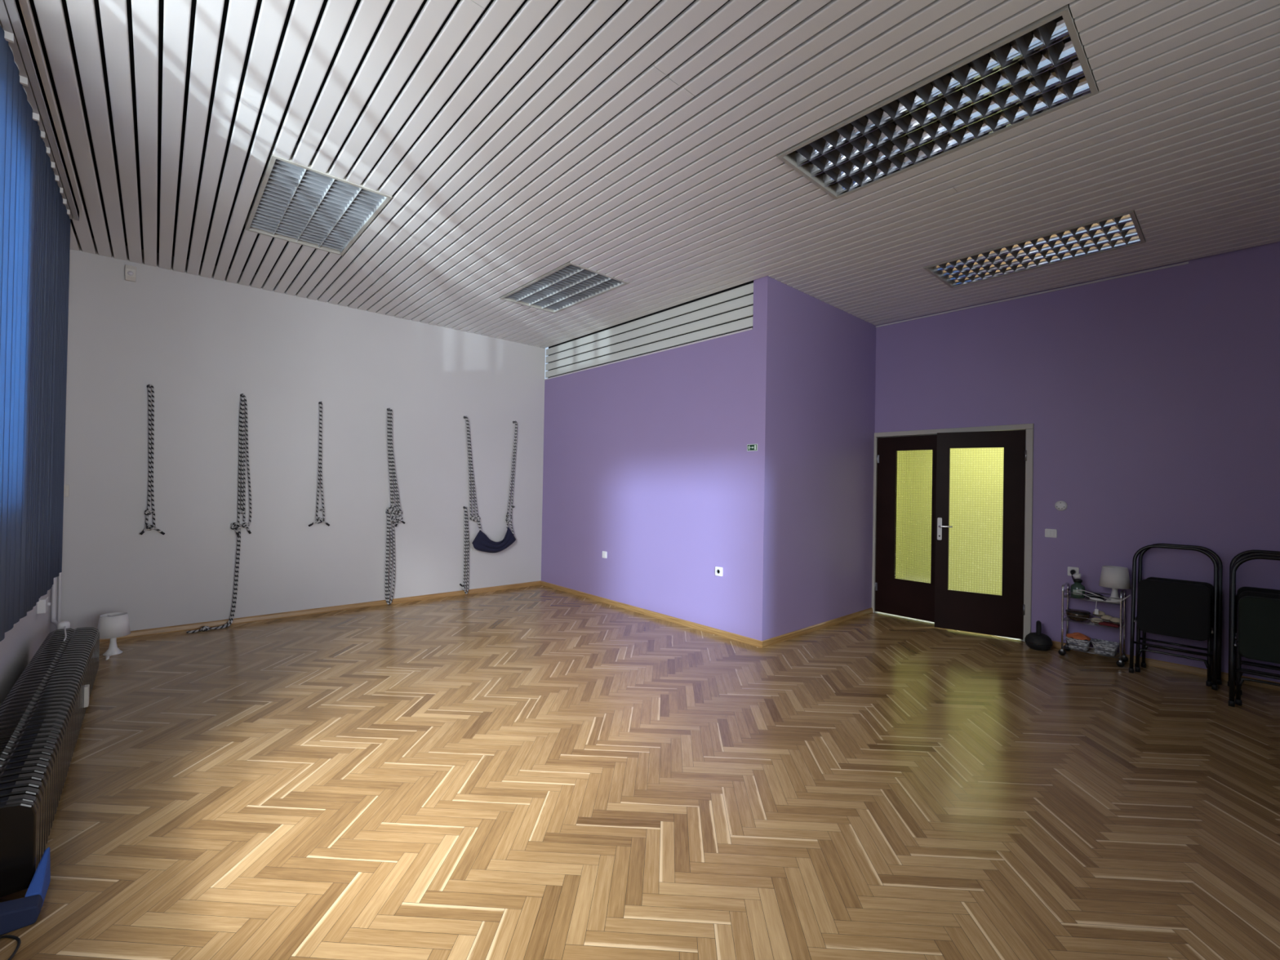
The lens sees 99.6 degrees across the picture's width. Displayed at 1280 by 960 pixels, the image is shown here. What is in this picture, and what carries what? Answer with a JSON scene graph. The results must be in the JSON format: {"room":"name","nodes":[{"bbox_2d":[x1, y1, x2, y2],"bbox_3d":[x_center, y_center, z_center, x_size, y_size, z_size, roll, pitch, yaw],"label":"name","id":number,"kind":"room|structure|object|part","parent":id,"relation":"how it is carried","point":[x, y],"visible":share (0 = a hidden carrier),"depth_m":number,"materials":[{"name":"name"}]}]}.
{"room":"yoga studio","nodes":[
{"label":"yoga studio","id":0,"kind":"room"},
{"bbox_2d":[0,589,50,706],"bbox_3d":[-1.254,-0.318,0.264,0.300,3.433,11.172,1,-1,-42],"label":"wall","id":1,"kind":"structure","parent":0,"point":[20,643],"depth_m":3.43,"materials":[{"name":"white paint"}]},
{"bbox_2d":[36,596,50,613],"bbox_3d":[-4.341,0.911,3.940,0.060,0.100,0.130,1,-1,-42],"label":"junction box","id":2,"kind":"object","parent":1,"relation":"attached to","point":[42,605],"visible":0.9,"depth_m":3.89,"materials":[{"name":"white plastic"}]},
{"bbox_2d":[50,577,58,626],"bbox_3d":[-4.419,0.756,4.127,0.808,0.811,0.040,1,-1,39],"label":"pipe","id":3,"kind":"object","parent":1,"relation":"attached to","point":[53,620],"visible":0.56,"depth_m":4.36,"materials":[{"name":"white metal"}]},
{"bbox_2d":[49,234,545,632],"bbox_3d":[-3.107,-0.310,6.006,4.613,3.433,0.150,1,-1,-42],"label":"wall","id":4,"kind":"structure","parent":0,"point":[202,344],"depth_m":5.40,"materials":[{"name":"white paint"}]},
{"bbox_2d":[57,256,70,622],"bbox_3d":[-4.699,-0.191,4.415,0.045,3.282,0.025,1,0,-4],"label":"pipe","id":5,"kind":"object","parent":4,"relation":"attached to","point":[60,577],"visible":0.11,"depth_m":4.41,"materials":[{"name":"white metal"}]},
{"bbox_2d":[63,484,69,497],"bbox_3d":[-4.728,0.088,4.444,0.050,0.100,0.015,1,-1,-42],"label":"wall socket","id":6,"kind":"object","parent":4,"relation":"attached to","point":[66,488],"visible":0.56,"depth_m":4.45,"materials":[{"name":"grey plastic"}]},
{"bbox_2d":[124,264,136,282],"bbox_3d":[-4.409,-1.794,4.682,0.070,0.133,0.062,1,-1,-42],"label":"sensor","id":7,"kind":"object","parent":4,"relation":"attached to","point":[130,271],"visible":1,"depth_m":4.67,"materials":[{"name":"grey plastic"}]},
{"bbox_2d":[139,384,164,534],"bbox_3d":[-4.302,-0.177,4.790,0.171,1.335,0.062,1,-1,-42],"label":"rope","id":8,"kind":"object","parent":4,"relation":"hanging from","point":[151,433],"visible":1,"depth_m":4.77,"materials":[{"name":"grey fabric"}]},
{"bbox_2d":[186,393,251,633],"bbox_3d":[-3.917,0.277,5.066,0.092,2.225,0.479,1,0,31],"label":"rope","id":9,"kind":"object","parent":4,"relation":"attached to","point":[242,484],"visible":1,"depth_m":5.19,"materials":[{"name":"grey fabric"}]},
{"bbox_2d":[308,401,329,526],"bbox_3d":[-3.341,-0.168,5.653,0.200,1.307,0.064,1,-1,-42],"label":"rope","id":10,"kind":"object","parent":4,"relation":"attached to","point":[320,476],"visible":1,"depth_m":5.64,"materials":[{"name":"grey fabric"}]},
{"bbox_2d":[99,580,541,641],"bbox_3d":[-3.081,1.379,5.932,4.613,0.056,0.017,1,-1,-42],"label":"baseboard","id":11,"kind":"structure","parent":4,"relation":"attached to","point":[167,629],"depth_m":5.61,"materials":[{"name":"brown wood"}]},
{"bbox_2d":[386,408,404,526],"bbox_3d":[-2.773,-0.139,6.155,0.219,1.346,0.074,1,-1,-42],"label":"rope","id":12,"kind":"object","parent":4,"relation":"attached to","point":[389,416],"visible":1,"depth_m":6.11,"materials":[{"name":"grey fabric"}]},
{"bbox_2d":[385,511,395,604],"bbox_3d":[-2.829,0.880,6.126,0.106,1.056,0.056,1,-1,-42],"label":"rope","id":13,"kind":"object","parent":12,"relation":"hanging from","point":[388,522],"visible":1,"depth_m":6.09,"materials":[{"name":"grey fabric"}]},
{"bbox_2d":[462,415,481,530],"bbox_3d":[-2.095,-0.076,6.761,0.243,1.436,0.059,1,0,-36],"label":"rope","id":14,"kind":"object","parent":4,"relation":"attached to","point":[477,517],"visible":1,"depth_m":6.74,"materials":[{"name":"grey fabric"}]},
{"bbox_2d":[459,506,469,594],"bbox_3d":[-2.178,0.872,6.708,0.118,1.090,0.060,1,-1,-42],"label":"rope","id":15,"kind":"object","parent":14,"relation":"hanging from","point":[466,522],"visible":1,"depth_m":6.70,"materials":[{"name":"grey fabric"}]},
{"bbox_2d":[505,420,517,534],"bbox_3d":[-1.691,-0.028,7.116,0.146,1.518,0.089,1,-1,-42],"label":"rope","id":16,"kind":"object","parent":4,"relation":"attached to","point":[508,520],"visible":1,"depth_m":7.13,"materials":[{"name":"grey fabric"}]},
{"bbox_2d":[471,527,515,552],"bbox_3d":[-1.835,0.767,6.880,0.605,0.318,0.087,1,-1,-42],"label":"sling","id":17,"kind":"object","parent":16,"relation":"hanging from","point":[482,542],"visible":1,"depth_m":6.81,"materials":[{"name":"blue"}]},
{"bbox_2d":[0,585,1279,959],"bbox_3d":[2.106,1.505,3.294,8.813,0.050,10.872,1,-1,-42],"label":"floor","id":18,"kind":"structure","parent":0,"point":[537,772],"depth_m":2.45,"materials":[{"name":"brown wood"}]},
{"bbox_2d":[0,934,21,959],"bbox_3d":[-1.876,1.390,1.579,0.078,0.014,0.199,1,0,-32],"label":"cable","id":19,"kind":"object","parent":18,"relation":"on","point":[17,939],"visible":1,"depth_m":1.64,"materials":[{"name":"black plastic"}]},
{"bbox_2d":[0,847,50,935],"bbox_3d":[-2.067,1.333,1.711,0.256,0.124,0.230,1,-1,-42],"label":"foam block","id":20,"kind":"object","parent":18,"relation":"on","point":[15,914],"visible":1,"depth_m":1.71,"materials":[{"name":"blue plastic"}]},
{"bbox_2d":[0,621,99,897],"bbox_3d":[-3.085,1.199,2.812,0.278,0.372,2.891,1,-1,-42],"label":"radiator","id":21,"kind":"object","parent":18,"relation":"on","point":[42,716],"visible":1,"depth_m":2.29,"materials":[{"name":"metal"}]},
{"bbox_3d":[-2.136,1.212,1.742,0.260,0.305,0.030,1,-1,-42],"label":"plate","id":22,"kind":"part","parent":21,"relation":"part of","materials":[{"name":"metal"}]},
{"bbox_3d":[-4.074,1.036,3.824,0.062,0.067,0.062,1,-1,-42],"label":"valve knob","id":23,"kind":"part","parent":21,"relation":"part of","materials":[{"name":"white plastic"}]},
{"bbox_3d":[-3.986,1.194,3.803,0.260,0.305,0.030,1,-1,-42],"label":"plate","id":24,"kind":"part","parent":21,"relation":"part of","materials":[{"name":"metal"}]},
{"bbox_2d":[97,612,130,660],"bbox_3d":[-4.141,1.221,4.249,0.202,0.310,0.302,1,-1,-42],"label":"table lamp","id":25,"kind":"object","parent":18,"relation":"on","point":[113,625],"visible":0.98,"depth_m":4.25,"materials":[{"name":"white"}]},
{"bbox_3d":[-4.173,1.149,4.287,0.202,0.165,0.202,1,-1,-42],"label":"lamp shade","id":26,"kind":"part","parent":25,"relation":"part of","materials":[{"name":"white fabric"}]},
{"bbox_2d":[1024,620,1053,650],"bbox_3d":[3.579,1.391,4.855,0.205,0.252,0.205,1,0,34],"label":"kettlebell","id":27,"kind":"object","parent":18,"relation":"on","point":[1037,641],"visible":1,"depth_m":4.80,"materials":[{"name":"black metal"}]},
{"bbox_3d":[3.580,1.332,4.856,0.034,0.133,0.147,1,0,34],"label":"handle","id":28,"kind":"part","parent":27,"relation":"part of","materials":[{"name":"black metal"}]},
{"bbox_2d":[1057,582,1128,666],"bbox_3d":[3.862,1.214,4.611,0.228,0.614,0.430,1,-1,-42],"label":"trolley","id":29,"kind":"object","parent":18,"relation":"on","point":[1123,658],"visible":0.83,"depth_m":4.54,"materials":[{"name":"silver metal"}]},
{"bbox_3d":[3.736,1.185,4.753,0.216,0.559,0.015,1,-1,-42],"label":"frame","id":30,"kind":"part","parent":29,"relation":"part of","materials":[{"name":"silver metal"}]},
{"bbox_2d":[1070,578,1084,598],"bbox_3d":[3.778,0.935,4.667,0.101,0.155,0.100,1,-1,-42],"label":"glass jar","id":31,"kind":"object","parent":29,"relation":"on","point":[1077,584],"visible":1,"depth_m":4.64,"materials":[{"name":"green glass"}]},
{"bbox_2d":[1071,573,1080,578],"bbox_3d":[3.774,0.831,4.675,0.064,0.048,0.062,1,-1,-42],"label":"paper cup","id":32,"kind":"object","parent":31,"relation":"on","point":[1076,575],"visible":1,"depth_m":4.65,"materials":[{"name":"white paper"}]},
{"bbox_2d":[1065,608,1090,622],"bbox_3d":[3.789,1.170,4.679,0.174,0.085,0.174,1,-1,-42],"label":"bowl","id":33,"kind":"object","parent":29,"relation":"on","point":[1074,612],"visible":0.98,"depth_m":4.63,"materials":[{"name":"brown wicker"}]},
{"bbox_3d":[3.789,1.140,4.679,0.144,0.025,0.143,1,-1,-42],"label":"lid","id":34,"kind":"part","parent":33,"relation":"part of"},
{"bbox_2d":[1065,635,1093,651],"bbox_3d":[3.788,1.406,4.667,0.160,0.093,0.176,1,-1,-42],"label":"wicker basket","id":35,"kind":"object","parent":29,"relation":"on","point":[1072,641],"visible":0.84,"depth_m":4.62,"materials":[{"name":"grey wicker"}]},
{"bbox_2d":[1065,632,1090,640],"bbox_3d":[3.782,1.345,4.668,0.136,0.060,0.170,1,-1,-42],"label":"cloth","id":36,"kind":"object","parent":35,"relation":"on","point":[1074,635],"visible":1,"depth_m":4.64,"materials":[{"name":"brown fabric"}]},
{"bbox_2d":[1062,639,1124,658],"bbox_3d":[3.858,1.433,4.609,0.205,0.052,0.383,1,-1,-42],"label":"wire shelf","id":37,"kind":"object","parent":29,"relation":"attached to","point":[1066,645],"depth_m":4.54,"materials":[{"name":"silver metal"}]},
{"bbox_2d":[1063,588,1124,604],"bbox_3d":[3.866,0.994,4.613,0.205,0.052,0.383,1,-1,-42],"label":"wire shelf","id":38,"kind":"object","parent":29,"relation":"attached to","point":[1121,597],"depth_m":4.56,"materials":[{"name":"silver metal"}]},
{"bbox_2d":[1063,613,1124,629],"bbox_3d":[3.863,1.194,4.611,0.205,0.052,0.383,1,-1,-42],"label":"wire shelf","id":39,"kind":"object","parent":29,"relation":"attached to","point":[1067,619],"depth_m":4.54,"materials":[{"name":"silver metal"}]},
{"bbox_2d":[1085,592,1104,599],"bbox_3d":[3.880,0.990,4.612,0.112,0.048,0.124,1,-1,-42],"label":"pouch","id":40,"kind":"object","parent":29,"relation":"on","point":[1090,594],"visible":0.56,"depth_m":4.58,"materials":[{"name":"black fabric"}]},
{"bbox_2d":[1090,617,1102,623],"bbox_3d":[3.853,1.187,4.560,0.084,0.052,0.071,1,0,23],"label":"roll","id":41,"kind":"object","parent":29,"relation":"on","point":[1094,621],"visible":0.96,"depth_m":4.55,"materials":[{"name":"beige"}]},
{"bbox_2d":[1093,610,1105,617],"bbox_3d":[3.885,1.133,4.578,0.071,0.052,0.084,1,-1,-37],"label":"roll","id":42,"kind":"object","parent":41,"relation":"on","point":[1100,614],"visible":0.84,"depth_m":4.56,"materials":[{"name":"beige"}]},
{"bbox_2d":[1076,565,1131,614],"bbox_3d":[3.892,0.921,4.545,0.349,0.395,0.202,1,-1,39],"label":"table lamp","id":43,"kind":"object","parent":29,"relation":"on","point":[1114,577],"visible":1,"depth_m":4.45,"materials":[{"name":"white"}]},
{"bbox_2d":[1089,597,1102,601],"bbox_3d":[3.801,0.995,4.504,0.022,0.024,0.087,1,-1,-42],"label":"switch","id":44,"kind":"object","parent":43,"relation":"attached to","point":[1092,598],"depth_m":4.50,"materials":[{"name":"white plastic"}]},
{"bbox_3d":[3.846,0.967,4.497,0.061,0.076,0.344,1,-1,-42],"label":"cord","id":45,"kind":"part","parent":43,"relation":"part of","materials":[{"name":"white plastic"}]},
{"bbox_3d":[3.952,0.807,4.500,0.202,0.165,0.202,1,-1,-42],"label":"lamp shade","id":46,"kind":"part","parent":43,"relation":"part of","materials":[{"name":"white fabric"}]},
{"bbox_2d":[1091,639,1119,656],"bbox_3d":[3.904,1.407,4.536,0.160,0.093,0.176,1,-1,-42],"label":"wicker basket","id":47,"kind":"object","parent":29,"relation":"on","point":[1097,643],"visible":0.94,"depth_m":4.51,"materials":[{"name":"grey wicker"}]},
{"bbox_2d":[1098,621,1119,627],"bbox_3d":[3.926,1.203,4.521,0.120,0.022,0.130,1,-1,-42],"label":"folded cloth","id":48,"kind":"object","parent":29,"relation":"on","point":[1106,624],"visible":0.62,"depth_m":4.49,"materials":[{"name":"red fabric"}]},
{"bbox_2d":[1101,614,1113,621],"bbox_3d":[3.913,1.158,4.528,0.084,0.052,0.071,1,-1,38],"label":"roll","id":49,"kind":"object","parent":48,"relation":"on","point":[1106,618],"visible":0.87,"depth_m":4.51,"materials":[{"name":"beige"}]},
{"bbox_2d":[1110,617,1119,624],"bbox_3d":[3.932,1.164,4.466,0.071,0.052,0.084,1,0,-27],"label":"roll","id":50,"kind":"object","parent":48,"relation":"on","point":[1112,620],"visible":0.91,"depth_m":4.45,"materials":[{"name":"beige"}]},
{"bbox_3d":[3.990,1.187,4.470,0.216,0.559,0.015,1,-1,-42],"label":"frame","id":51,"kind":"part","parent":29,"relation":"part of","materials":[{"name":"silver metal"}]},
{"bbox_2d":[1128,544,1218,690],"bbox_3d":[4.082,1.015,4.144,0.168,1.012,0.481,1,-1,-42],"label":"folding chair","id":52,"kind":"object","parent":18,"relation":"on","point":[1167,608],"visible":1,"depth_m":4.12,"materials":[{"name":"black metal"}]},
{"bbox_3d":[4.083,0.989,4.145,0.102,0.405,0.396,1,-1,-42],"label":"seat","id":53,"kind":"part","parent":52,"relation":"part of","materials":[{"name":"black plastic"}]},
{"bbox_3d":[4.109,1.165,4.169,0.086,0.708,0.412,1,-1,-42],"label":"leg frame","id":54,"kind":"part","parent":52,"relation":"part of","materials":[{"name":"black metal"}]},
{"bbox_2d":[1134,543,1222,684],"bbox_3d":[4.235,1.019,4.258,0.168,1.012,0.481,1,-1,-42],"label":"folding chair","id":55,"kind":"object","parent":18,"relation":"on","point":[1210,586],"visible":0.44,"depth_m":4.16,"materials":[{"name":"black metal"}]},
{"bbox_3d":[4.261,1.169,4.284,0.086,0.708,0.412,1,-1,-42],"label":"leg frame","id":56,"kind":"part","parent":55,"relation":"part of","materials":[{"name":"black metal"}]},
{"bbox_3d":[4.236,0.992,4.260,0.102,0.405,0.396,1,-1,-42],"label":"seat","id":57,"kind":"part","parent":55,"relation":"part of","materials":[{"name":"black plastic"}]},
{"bbox_2d":[1227,550,1279,686],"bbox_3d":[4.575,1.022,3.879,0.168,1.012,0.481,1,-1,-42],"label":"folding chair","id":58,"kind":"object","parent":18,"relation":"on","point":[1242,589],"visible":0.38,"depth_m":4.01,"materials":[{"name":"black metal"}]},
{"bbox_3d":[4.602,1.172,3.904,0.086,0.708,0.412,1,-1,-42],"label":"leg frame","id":59,"kind":"part","parent":58,"relation":"part of","materials":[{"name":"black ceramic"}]},
{"bbox_3d":[4.577,0.996,3.880,0.102,0.405,0.396,1,-1,-42],"label":"seat","id":60,"kind":"part","parent":58,"relation":"part of","materials":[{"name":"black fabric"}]},
{"bbox_2d":[1228,555,1279,706],"bbox_3d":[4.176,1.012,3.507,0.168,1.012,0.481,1,-1,-42],"label":"folding chair","id":61,"kind":"object","parent":18,"relation":"on","point":[1258,618],"visible":1,"depth_m":3.60,"materials":[{"name":"black metal"}]},
{"bbox_3d":[4.203,1.162,3.533,0.086,0.708,0.412,1,-1,-42],"label":"leg frame","id":62,"kind":"part","parent":61,"relation":"part of","materials":[{"name":"black metal"}]},
{"bbox_3d":[4.178,0.986,3.509,0.102,0.405,0.396,1,-1,-42],"label":"seat","id":63,"kind":"part","parent":61,"relation":"part of","materials":[{"name":"black fabric"}]},
{"bbox_2d":[1228,552,1279,696],"bbox_3d":[4.385,1.017,3.694,0.168,1.012,0.481,1,-1,-42],"label":"folding chair","id":64,"kind":"object","parent":18,"relation":"on","point":[1244,593],"visible":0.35,"depth_m":3.79,"materials":[{"name":"black metal"}]},
{"bbox_3d":[4.386,0.991,3.696,0.102,0.405,0.396,1,-1,-42],"label":"seat","id":65,"kind":"part","parent":64,"relation":"part of","materials":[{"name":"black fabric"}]},
{"bbox_2d":[18,0,1279,347],"bbox_3d":[1.392,-1.891,2.624,6.734,0.160,10.872,1,-1,-42],"label":"ceiling","id":66,"kind":"structure","parent":0,"point":[638,143],"depth_m":2.94,"materials":[{"name":"white metal"}]},
{"bbox_2d":[0,0,79,641],"bbox_3d":[-3.193,-0.596,2.845,0.115,2.579,2.507,1,-1,-42],"label":"vertical blind","id":67,"kind":"object","parent":66,"relation":"hanging from","point":[38,203],"visible":1,"depth_m":2.68,"materials":[{"name":"blue fabric"}]},
{"bbox_2d":[244,134,391,255],"bbox_3d":[-2.292,-1.928,3.800,0.656,0.129,1.265,1,-1,-42],"label":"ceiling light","id":68,"kind":"object","parent":66,"relation":"attached to","point":[292,202],"visible":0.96,"depth_m":3.71,"materials":[{"name":"grey metal"}]},
{"bbox_2d":[499,261,628,313],"bbox_3d":[-0.762,-1.891,5.241,0.656,0.129,1.247,1,-1,-42],"label":"ceiling light","id":69,"kind":"object","parent":66,"relation":"attached to","point":[568,285],"visible":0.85,"depth_m":5.20,"materials":[{"name":"grey metal"}]},
{"bbox_2d":[777,3,1098,199],"bbox_3d":[1.450,-1.869,2.776,0.656,0.129,1.302,1,-1,-42],"label":"ceiling light","id":70,"kind":"object","parent":66,"relation":"attached to","point":[1046,54],"visible":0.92,"depth_m":2.67,"materials":[{"name":"grey metal"}]},
{"bbox_2d":[923,209,1145,288],"bbox_3d":[3.060,-1.830,4.269,0.656,0.129,1.309,1,-1,-42],"label":"ceiling light","id":71,"kind":"object","parent":66,"relation":"attached to","point":[1122,230],"visible":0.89,"depth_m":4.21,"materials":[{"name":"grey metal"}]},
{"bbox_2d":[540,275,777,648],"bbox_3d":[-0.116,-0.185,6.224,0.167,3.293,3.822,1,-1,-42],"label":"wall","id":72,"kind":"structure","parent":0,"point":[647,464],"depth_m":5.60,"materials":[{"name":"purple paint"}]},
{"bbox_2d":[602,551,607,558],"bbox_3d":[-0.422,0.887,6.424,0.017,0.080,0.080,1,-1,-42],"label":"wall socket","id":73,"kind":"object","parent":72,"relation":"attached to","point":[604,553],"visible":1,"depth_m":6.41,"materials":[{"name":"white plastic"}]},
{"bbox_2d":[544,280,753,380],"bbox_3d":[-0.124,-1.642,6.215,0.064,0.540,3.505,1,-1,-42],"label":"panel","id":74,"kind":"object","parent":72,"relation":"attached to","point":[730,311],"visible":0.9,"depth_m":5.81,"materials":[{"name":"white metal"}]},
{"bbox_3d":[-0.141,-1.381,6.203,0.034,0.016,3.499,1,-1,-42],"label":"edge trim","id":75,"kind":"part","parent":74,"relation":"part of","materials":[{"name":"grey metal"}]},
{"bbox_2d":[715,566,722,576],"bbox_3d":[0.745,0.866,5.120,0.023,0.084,0.084,1,-1,-42],"label":"wall socket","id":76,"kind":"object","parent":72,"relation":"attached to","point":[718,571],"visible":1,"depth_m":5.12,"materials":[{"name":"white plastic"}]},
{"bbox_2d":[746,444,757,451],"bbox_3d":[1.010,-0.292,4.868,0.006,0.060,0.112,1,-1,-42],"label":"exit sign","id":77,"kind":"object","parent":72,"relation":"attached to","point":[749,446],"visible":1,"depth_m":4.87,"materials":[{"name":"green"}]},
{"bbox_2d":[771,280,875,637],"bbox_3d":[1.951,-0.153,5.633,2.121,3.293,0.150,1,-1,-42],"label":"wall","id":78,"kind":"structure","parent":0,"point":[824,430],"depth_m":5.41,"materials":[{"name":"purple paint"}]},
{"bbox_2d":[760,607,872,648],"bbox_3d":[1.860,1.463,5.454,2.137,0.056,0.017,1,-1,-42],"label":"baseboard","id":79,"kind":"structure","parent":78,"relation":"attached to","point":[772,641],"depth_m":5.31,"materials":[{"name":"brown wood"}]},
{"bbox_2d":[875,241,1279,682],"bbox_3d":[5.195,-0.180,3.494,0.150,3.433,7.366,1,-1,-42],"label":"wall","id":80,"kind":"structure","parent":0,"point":[1151,400],"depth_m":4.58,"materials":[{"name":"purple paint"}]},
{"bbox_2d":[871,423,1033,641],"bbox_3d":[3.111,0.489,5.568,0.338,2.050,1.504,1,-1,-42],"label":"door","id":81,"kind":"structure","parent":80,"relation":"in","point":[953,508],"depth_m":5.41,"materials":[{"name":"brown paint"}]},
{"bbox_3d":[2.976,0.386,5.877,0.006,1.424,0.390,1,-1,-42],"label":"glass pane","id":82,"kind":"part","parent":81,"relation":"part of","materials":[{"name":"yellow glass"}]},
{"bbox_3d":[3.034,0.494,5.477,0.040,0.225,0.007,1,0,33],"label":"handle","id":83,"kind":"part","parent":81,"relation":"part of","materials":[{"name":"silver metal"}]},
{"bbox_3d":[3.063,0.466,5.424,0.125,0.020,0.054,1,0,33],"label":"lever","id":84,"kind":"part","parent":81,"relation":"part of","materials":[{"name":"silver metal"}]},
{"bbox_3d":[3.304,0.396,5.331,0.460,1.430,0.006,1,0,33],"label":"glass pane","id":85,"kind":"part","parent":81,"relation":"part of","materials":[{"name":"yellow glass"}]},
{"bbox_2d":[875,261,1188,327],"bbox_3d":[3.543,-1.745,5.256,0.012,0.014,2.516,1,-1,-42],"label":"trim","id":86,"kind":"structure","parent":80,"relation":"attached to","point":[1184,263],"depth_m":5.01,"materials":[{"name":"grey"}]},
{"bbox_2d":[1044,528,1057,537],"bbox_3d":[3.760,0.487,4.950,0.017,0.078,0.088,1,-1,-42],"label":"light switch","id":87,"kind":"object","parent":80,"relation":"attached to","point":[1052,533],"visible":1,"depth_m":4.94,"materials":[{"name":"white plastic"}]},
{"bbox_2d":[1054,500,1067,511],"bbox_3d":[3.809,0.234,4.894,0.028,0.092,0.092,1,-1,-42],"label":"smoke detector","id":88,"kind":"object","parent":80,"relation":"attached to","point":[1060,505],"visible":1,"depth_m":4.88,"materials":[{"name":"white plastic"}]},
{"bbox_2d":[1067,566,1079,575],"bbox_3d":[3.863,0.817,4.824,0.021,0.080,0.080,1,-1,-42],"label":"wall socket","id":89,"kind":"object","parent":80,"relation":"attached to","point":[1076,570],"visible":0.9,"depth_m":4.82,"materials":[{"name":"white plastic"}]},
{"bbox_2d":[1070,570,1075,580],"bbox_3d":[3.846,0.884,4.797,0.050,0.158,0.050,1,-1,-42],"label":"plug","id":90,"kind":"object","parent":89,"relation":"attached to","point":[1072,572],"visible":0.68,"depth_m":4.79,"materials":[{"name":"black plastic"}]},
{"bbox_2d":[1051,640,1279,690],"bbox_3d":[5.555,1.511,2.922,0.017,0.056,5.711,1,-1,-42],"label":"baseboard","id":91,"kind":"structure","parent":80,"relation":"attached to","point":[1151,662],"depth_m":4.31,"materials":[{"name":"brown wood"}]}
]}

